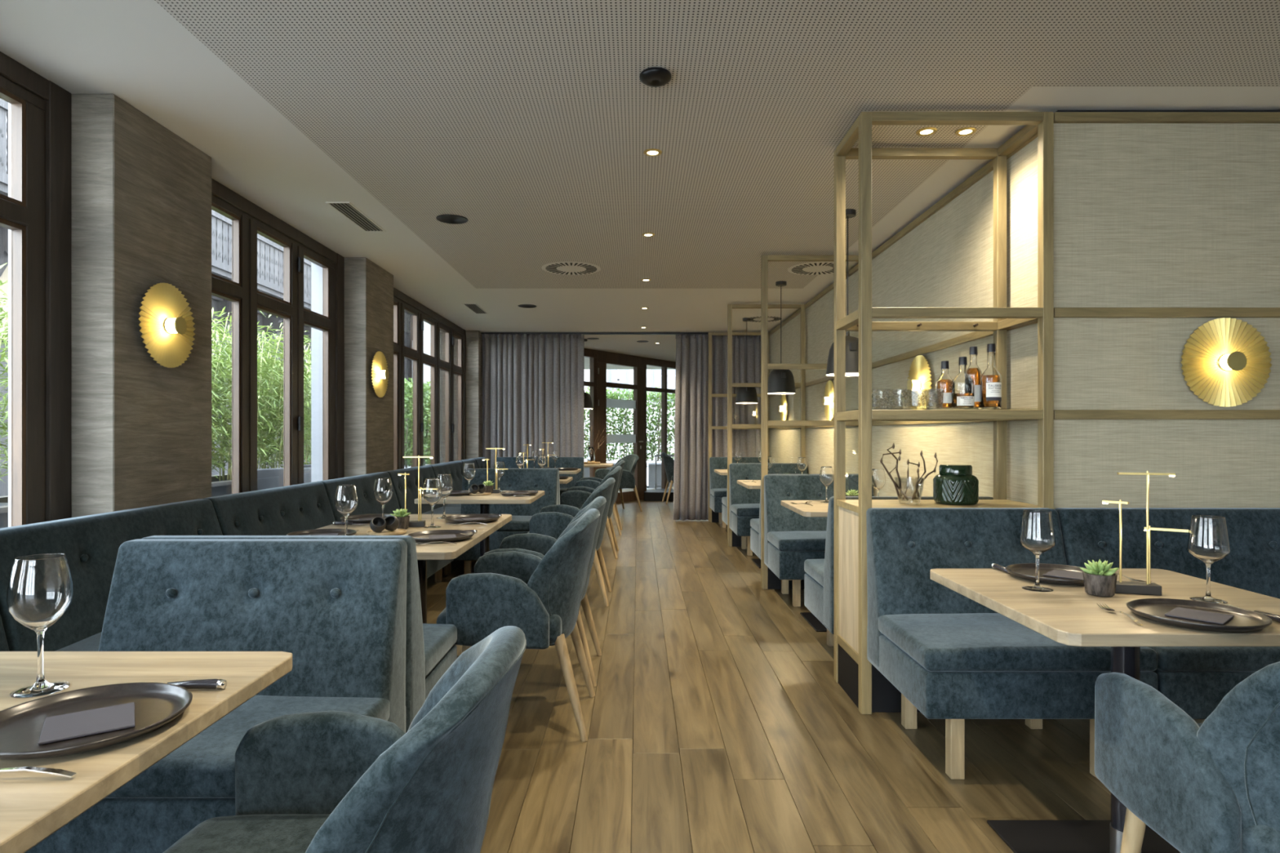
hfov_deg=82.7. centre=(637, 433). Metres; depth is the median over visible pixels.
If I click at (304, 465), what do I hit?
wicker armchair
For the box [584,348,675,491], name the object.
window
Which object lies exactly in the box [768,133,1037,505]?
wall
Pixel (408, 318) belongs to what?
barn
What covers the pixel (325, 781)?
armchair
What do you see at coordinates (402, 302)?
window
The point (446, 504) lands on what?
seat cushion
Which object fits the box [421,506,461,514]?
seat cushion
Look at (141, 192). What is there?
wall
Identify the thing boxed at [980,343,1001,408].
bottle
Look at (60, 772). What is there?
fork
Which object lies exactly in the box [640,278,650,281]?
recessed light
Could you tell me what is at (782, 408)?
wall lamp
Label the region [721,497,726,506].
seat cushion
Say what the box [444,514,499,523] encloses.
dinner plate
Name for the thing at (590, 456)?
vase
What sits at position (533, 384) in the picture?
curtain
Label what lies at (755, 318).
ceiling vent
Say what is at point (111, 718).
napkin
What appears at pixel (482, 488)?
bowl
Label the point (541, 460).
wine glass
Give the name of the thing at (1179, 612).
napkin
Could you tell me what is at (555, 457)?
wine glass
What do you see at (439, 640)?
seat cushion
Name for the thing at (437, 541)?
fork
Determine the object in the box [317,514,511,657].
dining table
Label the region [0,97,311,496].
chalet
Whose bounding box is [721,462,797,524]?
bench
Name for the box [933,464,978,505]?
glass vase
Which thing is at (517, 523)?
seat cushion
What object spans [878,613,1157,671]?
seat cushion
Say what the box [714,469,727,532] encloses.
dining table
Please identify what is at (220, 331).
bamboo plant
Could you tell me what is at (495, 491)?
table lamp
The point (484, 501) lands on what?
dining table
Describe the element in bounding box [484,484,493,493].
pot
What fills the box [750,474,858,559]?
bench
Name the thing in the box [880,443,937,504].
decorative branches
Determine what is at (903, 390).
crystal tumbler
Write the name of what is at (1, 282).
bamboo plant
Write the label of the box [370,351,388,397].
wall lamp
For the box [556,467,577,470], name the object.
dinner plate
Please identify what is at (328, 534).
napkin
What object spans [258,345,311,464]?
bamboo plant
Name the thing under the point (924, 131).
recessed light
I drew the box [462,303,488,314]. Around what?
ceiling vent
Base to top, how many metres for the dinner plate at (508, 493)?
0.022 m
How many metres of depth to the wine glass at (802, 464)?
6.61 m
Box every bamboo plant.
[0,262,213,476]
[0,280,8,476]
[0,288,8,483]
[0,307,231,470]
[211,306,283,478]
[211,314,311,479]
[211,319,283,480]
[211,319,311,479]
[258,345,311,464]
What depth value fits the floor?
2.81 m
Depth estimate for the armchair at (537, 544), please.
3.89 m
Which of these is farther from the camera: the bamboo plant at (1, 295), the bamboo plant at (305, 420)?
the bamboo plant at (305, 420)
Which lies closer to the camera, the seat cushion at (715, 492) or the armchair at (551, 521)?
the armchair at (551, 521)
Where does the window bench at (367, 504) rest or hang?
on the floor
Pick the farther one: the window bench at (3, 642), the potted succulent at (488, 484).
the potted succulent at (488, 484)
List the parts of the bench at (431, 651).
seat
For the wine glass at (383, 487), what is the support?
on the dining table at (430, 551)
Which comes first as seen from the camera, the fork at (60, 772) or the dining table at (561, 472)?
the fork at (60, 772)
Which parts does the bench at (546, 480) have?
leg, seat, backrest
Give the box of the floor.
[426,486,1205,852]
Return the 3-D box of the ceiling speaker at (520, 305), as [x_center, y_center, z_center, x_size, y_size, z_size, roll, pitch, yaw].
[-1.210,-1.397,7.950,0.202,0.005,0.202,0,0,0]
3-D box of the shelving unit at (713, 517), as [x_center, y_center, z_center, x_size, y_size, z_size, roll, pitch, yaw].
[1.366,-0.089,9.860,0.822,2.578,0.045,0,0,0]
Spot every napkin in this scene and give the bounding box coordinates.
[38,702,135,745]
[310,533,339,535]
[359,517,373,519]
[428,534,456,538]
[460,517,485,519]
[1043,569,1083,580]
[1164,607,1234,624]
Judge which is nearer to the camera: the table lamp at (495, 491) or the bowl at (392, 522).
the bowl at (392, 522)
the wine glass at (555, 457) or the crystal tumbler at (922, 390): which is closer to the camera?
the crystal tumbler at (922, 390)
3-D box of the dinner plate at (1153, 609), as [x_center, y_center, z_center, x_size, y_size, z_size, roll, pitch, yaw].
[1.345,0.438,1.752,0.279,0.022,0.279,0,0,-17]
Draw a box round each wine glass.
[6,553,73,697]
[334,484,357,535]
[373,477,392,519]
[422,478,442,528]
[436,473,453,519]
[462,462,475,495]
[493,461,505,492]
[515,454,524,468]
[530,450,537,468]
[537,454,546,468]
[551,450,558,468]
[733,451,741,462]
[757,451,760,462]
[768,456,772,470]
[796,457,807,474]
[819,466,833,502]
[871,468,885,496]
[1019,509,1055,591]
[1186,515,1230,604]
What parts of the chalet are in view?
balcony rail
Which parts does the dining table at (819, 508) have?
plate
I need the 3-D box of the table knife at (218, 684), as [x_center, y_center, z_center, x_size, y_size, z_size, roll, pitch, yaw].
[-0.839,0.440,1.274,0.226,0.017,0.018,0,0,-2]
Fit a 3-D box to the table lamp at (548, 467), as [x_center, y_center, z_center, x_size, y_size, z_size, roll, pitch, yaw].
[-1.146,0.277,9.203,0.200,0.345,0.058,0,0,-6]
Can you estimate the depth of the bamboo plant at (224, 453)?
6.76 m
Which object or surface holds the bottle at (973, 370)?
on the shelving unit at (865, 686)
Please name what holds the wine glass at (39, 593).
on the dining table at (34, 806)
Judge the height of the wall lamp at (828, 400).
0.380 m
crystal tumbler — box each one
[871,388,889,407]
[885,390,904,408]
[888,388,907,407]
[906,388,925,408]
[920,390,939,407]
[925,388,942,406]
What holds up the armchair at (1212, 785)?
on the floor
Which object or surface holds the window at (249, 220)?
in the wall at (141, 192)
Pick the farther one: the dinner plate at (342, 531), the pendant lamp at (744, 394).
the pendant lamp at (744, 394)
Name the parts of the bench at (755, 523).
seat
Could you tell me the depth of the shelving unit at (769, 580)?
5.60 m
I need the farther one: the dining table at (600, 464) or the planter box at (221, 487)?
the dining table at (600, 464)
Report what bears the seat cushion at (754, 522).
on the bench at (755, 523)
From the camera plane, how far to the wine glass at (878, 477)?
4.42 m
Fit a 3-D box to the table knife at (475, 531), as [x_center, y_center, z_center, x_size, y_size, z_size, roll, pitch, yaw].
[-0.836,0.440,3.262,0.226,0.017,0.018,0,0,-2]
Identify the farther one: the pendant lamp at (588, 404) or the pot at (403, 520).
the pendant lamp at (588, 404)
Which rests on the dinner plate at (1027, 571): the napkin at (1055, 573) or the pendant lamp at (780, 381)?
the napkin at (1055, 573)
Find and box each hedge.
[303,360,430,468]
[583,385,675,461]
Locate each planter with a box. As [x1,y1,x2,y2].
[583,462,647,477]
[648,462,673,488]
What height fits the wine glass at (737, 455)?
0.234 m
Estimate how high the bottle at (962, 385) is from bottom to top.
0.232 m
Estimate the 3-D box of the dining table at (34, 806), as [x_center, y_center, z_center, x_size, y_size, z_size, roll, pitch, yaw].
[-1.110,0.825,0.877,0.820,0.750,1.255,0,0,0]
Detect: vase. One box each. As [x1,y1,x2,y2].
[583,428,613,462]
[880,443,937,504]
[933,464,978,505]
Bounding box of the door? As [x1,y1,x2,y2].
[597,350,644,502]
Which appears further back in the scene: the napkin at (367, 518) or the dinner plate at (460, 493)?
the dinner plate at (460, 493)
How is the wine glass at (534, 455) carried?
on the dining table at (561, 472)
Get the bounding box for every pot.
[396,515,409,529]
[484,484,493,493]
[1082,571,1117,597]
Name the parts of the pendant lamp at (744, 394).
lamp shade, cord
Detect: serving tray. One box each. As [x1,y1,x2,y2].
[366,528,406,535]
[468,492,491,495]
[583,462,599,464]
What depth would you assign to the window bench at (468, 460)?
9.03 m
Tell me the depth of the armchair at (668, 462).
12.44 m
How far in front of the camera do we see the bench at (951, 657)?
2.70 m
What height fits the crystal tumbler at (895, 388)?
0.084 m
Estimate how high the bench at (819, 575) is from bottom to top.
0.885 m
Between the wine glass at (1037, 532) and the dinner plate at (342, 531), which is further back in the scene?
the dinner plate at (342, 531)
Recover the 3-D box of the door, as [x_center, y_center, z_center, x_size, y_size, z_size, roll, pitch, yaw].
[-0.296,-0.100,12.710,0.145,2.600,1.361,0,0,35]
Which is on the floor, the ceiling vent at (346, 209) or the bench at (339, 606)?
the bench at (339, 606)
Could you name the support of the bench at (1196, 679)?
on the floor
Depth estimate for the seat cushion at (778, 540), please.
5.01 m
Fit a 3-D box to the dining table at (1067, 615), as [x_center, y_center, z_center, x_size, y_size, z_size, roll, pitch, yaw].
[1.357,0.825,2.033,0.789,0.750,0.795,0,0,0]
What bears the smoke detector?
attached to the ceiling
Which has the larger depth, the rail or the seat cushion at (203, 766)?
the rail
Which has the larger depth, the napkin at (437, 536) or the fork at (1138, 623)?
the napkin at (437, 536)
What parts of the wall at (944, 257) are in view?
fabric panel, fabric panel, fabric panel, fabric panel, fabric panel, fabric panel, fabric panel, fabric panel, fabric panel, fabric panel, fabric panel, fabric panel, fabric panel, fabric panel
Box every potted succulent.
[390,508,410,529]
[482,480,493,493]
[845,489,858,496]
[1080,559,1119,597]
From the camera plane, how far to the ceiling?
3.11 m
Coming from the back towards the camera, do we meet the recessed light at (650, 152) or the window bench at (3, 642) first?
the recessed light at (650, 152)
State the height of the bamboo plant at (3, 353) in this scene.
1.657 m
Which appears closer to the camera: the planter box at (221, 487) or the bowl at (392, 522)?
the bowl at (392, 522)
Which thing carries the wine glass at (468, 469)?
on the dining table at (484, 501)
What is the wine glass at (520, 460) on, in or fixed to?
on the dining table at (569, 479)
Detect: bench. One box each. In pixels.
[0,498,222,651]
[0,614,8,651]
[25,538,407,852]
[142,535,457,733]
[203,481,335,535]
[318,471,453,582]
[384,465,461,575]
[428,460,463,506]
[453,468,558,574]
[460,458,478,468]
[472,457,488,468]
[494,457,584,496]
[556,468,559,504]
[709,457,760,528]
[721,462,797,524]
[728,463,808,555]
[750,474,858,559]
[764,475,874,606]
[804,496,993,646]
[866,507,1157,779]
[1054,507,1279,719]
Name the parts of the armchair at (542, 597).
leg, armrest, seat, armrest, backrest, leg, leg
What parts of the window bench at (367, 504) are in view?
backrest, leg, seat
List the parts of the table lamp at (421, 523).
rod, rod, rod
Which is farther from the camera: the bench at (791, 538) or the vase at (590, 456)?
the vase at (590, 456)
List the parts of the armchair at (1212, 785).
leg, seat, backrest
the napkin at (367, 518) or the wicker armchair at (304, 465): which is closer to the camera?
the napkin at (367, 518)
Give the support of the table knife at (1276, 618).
on the dining table at (1067, 615)
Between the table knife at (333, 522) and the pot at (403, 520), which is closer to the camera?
the pot at (403, 520)
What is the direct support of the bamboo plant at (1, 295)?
on the planter box at (3, 507)
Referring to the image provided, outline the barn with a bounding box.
[404,311,413,465]
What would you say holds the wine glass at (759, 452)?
on the dining table at (722, 472)
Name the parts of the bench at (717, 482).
seat, leg, leg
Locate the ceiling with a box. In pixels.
[0,0,1279,369]
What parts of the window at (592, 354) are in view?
garden railing, rail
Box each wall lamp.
[137,282,195,368]
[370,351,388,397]
[777,394,786,420]
[822,380,833,420]
[906,355,932,408]
[1180,317,1271,407]
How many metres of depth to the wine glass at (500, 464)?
5.63 m
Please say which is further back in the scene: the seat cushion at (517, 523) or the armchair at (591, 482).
the armchair at (591, 482)
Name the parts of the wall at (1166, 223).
fabric panel, fabric panel, fabric panel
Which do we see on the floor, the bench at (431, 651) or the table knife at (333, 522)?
the bench at (431, 651)
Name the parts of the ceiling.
plain panel, perforated panel, plain panel, plain panel, perforated panel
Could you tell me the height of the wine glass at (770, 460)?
0.234 m
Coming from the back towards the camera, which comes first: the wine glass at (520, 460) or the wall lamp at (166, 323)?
the wine glass at (520, 460)
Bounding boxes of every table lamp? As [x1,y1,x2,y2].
[397,455,432,527]
[482,447,507,493]
[519,444,532,468]
[539,442,555,468]
[1102,471,1188,595]
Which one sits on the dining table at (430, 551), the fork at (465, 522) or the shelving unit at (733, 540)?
the fork at (465, 522)
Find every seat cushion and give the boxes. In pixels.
[55,631,102,651]
[105,695,389,798]
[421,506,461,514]
[422,623,457,677]
[444,503,461,506]
[495,515,532,531]
[560,488,568,496]
[711,488,726,497]
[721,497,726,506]
[731,503,759,515]
[750,518,759,533]
[767,530,826,551]
[804,559,824,586]
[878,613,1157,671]
[1147,646,1279,671]
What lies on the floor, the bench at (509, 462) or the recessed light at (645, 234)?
the bench at (509, 462)
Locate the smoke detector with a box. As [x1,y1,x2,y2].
[639,66,671,87]
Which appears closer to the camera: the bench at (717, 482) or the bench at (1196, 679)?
the bench at (1196, 679)
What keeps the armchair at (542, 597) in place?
on the floor
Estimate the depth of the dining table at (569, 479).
7.03 m
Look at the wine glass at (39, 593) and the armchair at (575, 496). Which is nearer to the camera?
the wine glass at (39, 593)
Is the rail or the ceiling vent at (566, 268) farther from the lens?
the rail
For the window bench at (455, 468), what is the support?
on the floor
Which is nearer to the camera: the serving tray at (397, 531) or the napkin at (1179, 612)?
the napkin at (1179, 612)
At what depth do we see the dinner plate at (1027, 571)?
2.32 m
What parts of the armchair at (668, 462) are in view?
leg, backrest, leg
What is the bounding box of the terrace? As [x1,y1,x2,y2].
[404,465,653,488]
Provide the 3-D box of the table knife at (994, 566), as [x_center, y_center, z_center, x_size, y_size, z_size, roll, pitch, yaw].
[1.194,0.440,2.316,0.018,0.017,0.226,0,0,-4]
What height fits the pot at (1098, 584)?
0.060 m
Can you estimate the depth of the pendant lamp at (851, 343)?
4.49 m
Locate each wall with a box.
[8,93,480,527]
[440,329,482,462]
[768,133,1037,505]
[1053,110,1279,509]
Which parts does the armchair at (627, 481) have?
armrest, leg, backrest, armrest, leg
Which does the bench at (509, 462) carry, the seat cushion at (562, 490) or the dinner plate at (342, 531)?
the seat cushion at (562, 490)
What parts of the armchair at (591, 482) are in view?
armrest, armrest, backrest, leg, leg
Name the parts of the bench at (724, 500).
seat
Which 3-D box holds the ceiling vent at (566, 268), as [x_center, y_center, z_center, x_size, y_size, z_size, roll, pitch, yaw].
[-0.564,-1.397,6.150,0.500,0.006,0.500,0,0,0]
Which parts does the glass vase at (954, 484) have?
lid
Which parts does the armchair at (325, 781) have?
seat, armrest, backrest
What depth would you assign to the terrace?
21.05 m
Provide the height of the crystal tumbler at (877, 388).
0.084 m
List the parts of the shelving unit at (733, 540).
post, post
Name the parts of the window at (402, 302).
head rail, frame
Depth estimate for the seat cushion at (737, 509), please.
7.10 m
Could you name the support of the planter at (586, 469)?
on the terrace
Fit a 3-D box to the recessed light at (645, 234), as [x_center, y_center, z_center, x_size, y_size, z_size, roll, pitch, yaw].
[0.073,-1.397,5.100,0.092,0.006,0.092,0,0,0]
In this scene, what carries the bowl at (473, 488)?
on the serving tray at (477, 493)
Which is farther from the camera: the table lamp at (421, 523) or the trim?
the trim
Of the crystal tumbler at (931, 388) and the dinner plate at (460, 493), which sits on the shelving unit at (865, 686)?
the crystal tumbler at (931, 388)
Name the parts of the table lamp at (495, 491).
rod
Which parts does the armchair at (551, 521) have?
armrest, armrest, backrest, leg, leg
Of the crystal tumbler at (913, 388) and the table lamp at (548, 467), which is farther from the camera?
the table lamp at (548, 467)
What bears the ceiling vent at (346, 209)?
in the ceiling
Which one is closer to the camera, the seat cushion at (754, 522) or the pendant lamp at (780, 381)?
the seat cushion at (754, 522)
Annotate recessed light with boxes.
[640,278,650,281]
[641,232,654,236]
[643,148,662,156]
[915,127,937,136]
[955,127,976,136]
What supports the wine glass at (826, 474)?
on the dining table at (819, 508)
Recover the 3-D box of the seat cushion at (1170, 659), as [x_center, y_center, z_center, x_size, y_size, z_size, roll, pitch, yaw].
[2.390,0.762,2.700,1.248,0.088,0.510,0,0,0]
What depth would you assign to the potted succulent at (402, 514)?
3.41 m
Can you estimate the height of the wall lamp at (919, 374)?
0.380 m
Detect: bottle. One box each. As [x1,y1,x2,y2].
[935,360,952,408]
[951,356,974,408]
[966,346,982,408]
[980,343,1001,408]
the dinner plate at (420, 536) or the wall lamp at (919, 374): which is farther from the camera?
the wall lamp at (919, 374)
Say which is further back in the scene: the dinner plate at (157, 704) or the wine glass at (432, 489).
the wine glass at (432, 489)
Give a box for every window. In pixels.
[0,51,71,526]
[211,177,344,493]
[393,287,466,470]
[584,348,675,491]
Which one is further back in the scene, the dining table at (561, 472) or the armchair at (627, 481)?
the armchair at (627, 481)
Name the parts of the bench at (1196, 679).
backrest, seat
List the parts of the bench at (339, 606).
seat, backrest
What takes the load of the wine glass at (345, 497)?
on the dining table at (430, 551)
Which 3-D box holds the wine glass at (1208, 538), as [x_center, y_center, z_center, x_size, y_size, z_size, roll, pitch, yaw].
[1.540,0.337,1.962,0.091,0.226,0.091,0,0,0]
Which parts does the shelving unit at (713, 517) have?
post, post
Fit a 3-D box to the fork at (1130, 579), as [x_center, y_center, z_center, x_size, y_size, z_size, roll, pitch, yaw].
[1.500,0.441,2.263,0.023,0.013,0.200,0,0,-14]
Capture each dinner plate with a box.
[0,682,192,759]
[286,528,356,535]
[340,514,391,523]
[406,529,474,542]
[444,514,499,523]
[448,490,471,496]
[499,490,537,496]
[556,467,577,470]
[559,475,568,479]
[1005,563,1086,585]
[1126,598,1272,632]
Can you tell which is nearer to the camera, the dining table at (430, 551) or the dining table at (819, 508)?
the dining table at (430, 551)
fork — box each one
[0,766,76,777]
[415,541,457,545]
[445,522,487,524]
[1096,603,1142,626]
[1115,572,1151,582]
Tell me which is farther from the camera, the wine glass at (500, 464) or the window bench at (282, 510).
the wine glass at (500, 464)
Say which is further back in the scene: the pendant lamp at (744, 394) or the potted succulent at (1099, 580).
the pendant lamp at (744, 394)
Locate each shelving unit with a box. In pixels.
[708,332,768,522]
[727,304,804,546]
[760,254,858,589]
[833,111,1053,714]
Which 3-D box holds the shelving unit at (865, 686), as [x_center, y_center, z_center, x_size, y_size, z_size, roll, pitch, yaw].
[1.366,-0.089,3.325,0.822,2.578,0.440,0,0,0]
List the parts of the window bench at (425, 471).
backrest, leg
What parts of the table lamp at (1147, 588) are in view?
rod, rod, rod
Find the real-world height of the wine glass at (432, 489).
0.234 m
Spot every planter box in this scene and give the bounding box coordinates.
[0,480,231,503]
[0,503,8,528]
[211,474,229,482]
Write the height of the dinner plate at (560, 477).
0.022 m
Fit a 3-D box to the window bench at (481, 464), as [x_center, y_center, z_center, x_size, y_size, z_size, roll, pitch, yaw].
[-2.041,0.756,9.548,0.198,0.882,0.598,0,0,0]
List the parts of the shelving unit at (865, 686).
post, rail, panel, post, glass shelf, post, post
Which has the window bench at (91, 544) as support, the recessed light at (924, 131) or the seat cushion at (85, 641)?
the seat cushion at (85, 641)
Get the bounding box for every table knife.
[167,679,226,689]
[332,521,367,524]
[464,529,477,533]
[991,563,1010,573]
[1215,601,1279,622]
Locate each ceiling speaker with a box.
[435,214,467,223]
[518,304,536,307]
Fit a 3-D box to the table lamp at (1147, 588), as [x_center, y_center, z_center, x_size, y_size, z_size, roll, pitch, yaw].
[1.427,0.277,2.046,0.200,0.345,0.058,0,0,22]
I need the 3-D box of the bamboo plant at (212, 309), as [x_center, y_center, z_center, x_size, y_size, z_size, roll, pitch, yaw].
[-3.920,-0.326,5.602,1.550,1.732,1.428,0,0,-35]
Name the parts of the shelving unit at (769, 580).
post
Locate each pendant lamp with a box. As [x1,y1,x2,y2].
[583,338,592,408]
[735,317,757,403]
[768,280,795,394]
[826,208,858,376]
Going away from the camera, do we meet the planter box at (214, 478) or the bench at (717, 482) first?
the planter box at (214, 478)
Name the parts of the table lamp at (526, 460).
rod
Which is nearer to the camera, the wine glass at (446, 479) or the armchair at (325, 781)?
the armchair at (325, 781)
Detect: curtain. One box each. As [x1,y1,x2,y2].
[481,333,583,468]
[673,333,760,520]
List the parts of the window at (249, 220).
head rail, frame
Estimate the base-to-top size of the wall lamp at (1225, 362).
0.380 m
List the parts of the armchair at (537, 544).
armrest, armrest, backrest, leg, leg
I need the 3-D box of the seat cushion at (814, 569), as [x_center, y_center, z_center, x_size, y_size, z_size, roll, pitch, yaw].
[1.370,0.762,3.985,0.818,0.087,0.470,0,0,0]
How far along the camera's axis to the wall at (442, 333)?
9.71 m
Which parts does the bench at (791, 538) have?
leg, seat, leg, backrest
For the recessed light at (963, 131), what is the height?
0.006 m
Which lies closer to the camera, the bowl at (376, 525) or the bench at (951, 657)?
the bench at (951, 657)
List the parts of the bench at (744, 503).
leg, seat, leg, backrest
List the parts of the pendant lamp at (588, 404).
cord, lamp shade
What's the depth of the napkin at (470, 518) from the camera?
3.74 m
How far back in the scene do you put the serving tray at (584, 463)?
10.67 m
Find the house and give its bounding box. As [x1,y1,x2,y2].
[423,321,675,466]
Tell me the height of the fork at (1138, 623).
0.013 m
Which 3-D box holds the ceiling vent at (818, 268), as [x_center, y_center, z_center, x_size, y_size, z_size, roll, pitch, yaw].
[1.520,-1.397,6.150,0.500,0.006,0.500,0,0,0]
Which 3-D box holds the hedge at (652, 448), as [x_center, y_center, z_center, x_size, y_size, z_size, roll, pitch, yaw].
[-0.266,-0.201,16.877,7.486,1.843,0.764,0,0,0]
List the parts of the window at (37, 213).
head rail, frame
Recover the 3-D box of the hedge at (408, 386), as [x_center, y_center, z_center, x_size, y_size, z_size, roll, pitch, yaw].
[-4.315,-0.181,12.947,0.856,1.786,6.681,0,0,0]
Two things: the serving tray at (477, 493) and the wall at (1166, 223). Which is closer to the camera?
the wall at (1166, 223)
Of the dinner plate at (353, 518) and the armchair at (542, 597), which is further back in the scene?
the dinner plate at (353, 518)
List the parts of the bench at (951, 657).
leg, leg, backrest, seat, leg, leg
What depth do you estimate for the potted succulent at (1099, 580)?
2.01 m
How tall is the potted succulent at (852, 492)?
0.098 m
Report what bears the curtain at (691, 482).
hanging from the rail
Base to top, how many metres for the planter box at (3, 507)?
0.810 m
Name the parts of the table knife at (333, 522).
handle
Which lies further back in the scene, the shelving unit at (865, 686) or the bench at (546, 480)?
the bench at (546, 480)
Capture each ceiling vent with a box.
[325,201,386,231]
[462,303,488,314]
[541,261,600,275]
[747,315,784,322]
[787,261,847,275]
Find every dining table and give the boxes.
[0,651,292,852]
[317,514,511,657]
[414,490,544,556]
[559,468,581,474]
[559,476,573,484]
[583,463,613,466]
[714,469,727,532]
[737,480,760,568]
[780,500,828,631]
[929,568,1279,852]
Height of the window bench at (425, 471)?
0.885 m
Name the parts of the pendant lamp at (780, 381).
cord, lamp shade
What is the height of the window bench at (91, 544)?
0.885 m
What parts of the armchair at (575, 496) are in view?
armrest, armrest, backrest, leg, leg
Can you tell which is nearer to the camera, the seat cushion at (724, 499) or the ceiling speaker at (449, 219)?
the ceiling speaker at (449, 219)
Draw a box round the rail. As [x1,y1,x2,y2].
[480,332,708,334]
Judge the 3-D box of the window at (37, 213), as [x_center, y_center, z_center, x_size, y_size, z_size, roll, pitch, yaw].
[-2.352,-0.100,1.943,0.088,2.600,2.086,0,0,0]
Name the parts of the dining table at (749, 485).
plate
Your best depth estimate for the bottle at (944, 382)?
3.27 m
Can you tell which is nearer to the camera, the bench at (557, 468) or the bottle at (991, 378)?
the bottle at (991, 378)
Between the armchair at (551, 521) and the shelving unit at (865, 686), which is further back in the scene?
the armchair at (551, 521)
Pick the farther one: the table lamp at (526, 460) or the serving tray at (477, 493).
the table lamp at (526, 460)
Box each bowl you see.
[369,516,386,532]
[382,515,399,531]
[469,484,479,493]
[476,484,486,493]
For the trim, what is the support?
on the floor
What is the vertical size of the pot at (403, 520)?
0.060 m
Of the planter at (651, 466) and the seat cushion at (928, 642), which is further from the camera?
the planter at (651, 466)
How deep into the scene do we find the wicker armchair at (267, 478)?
6.50 m
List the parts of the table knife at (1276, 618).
handle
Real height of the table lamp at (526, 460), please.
0.345 m
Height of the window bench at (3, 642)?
0.885 m
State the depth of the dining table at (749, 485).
6.66 m
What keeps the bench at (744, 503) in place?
on the floor
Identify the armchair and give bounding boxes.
[163,626,526,852]
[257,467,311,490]
[303,464,311,467]
[436,508,599,742]
[483,496,606,687]
[528,477,615,606]
[560,466,622,559]
[574,460,624,535]
[594,453,642,511]
[662,452,674,504]
[1094,661,1279,852]
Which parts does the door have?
rail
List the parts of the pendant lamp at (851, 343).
lamp shade, cord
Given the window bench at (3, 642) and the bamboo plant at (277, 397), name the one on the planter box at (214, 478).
the bamboo plant at (277, 397)
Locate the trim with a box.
[644,488,673,501]
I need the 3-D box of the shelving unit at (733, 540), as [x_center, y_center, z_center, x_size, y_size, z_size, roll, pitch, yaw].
[1.366,-0.089,7.740,0.822,2.578,0.045,0,0,0]
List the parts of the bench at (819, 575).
seat, leg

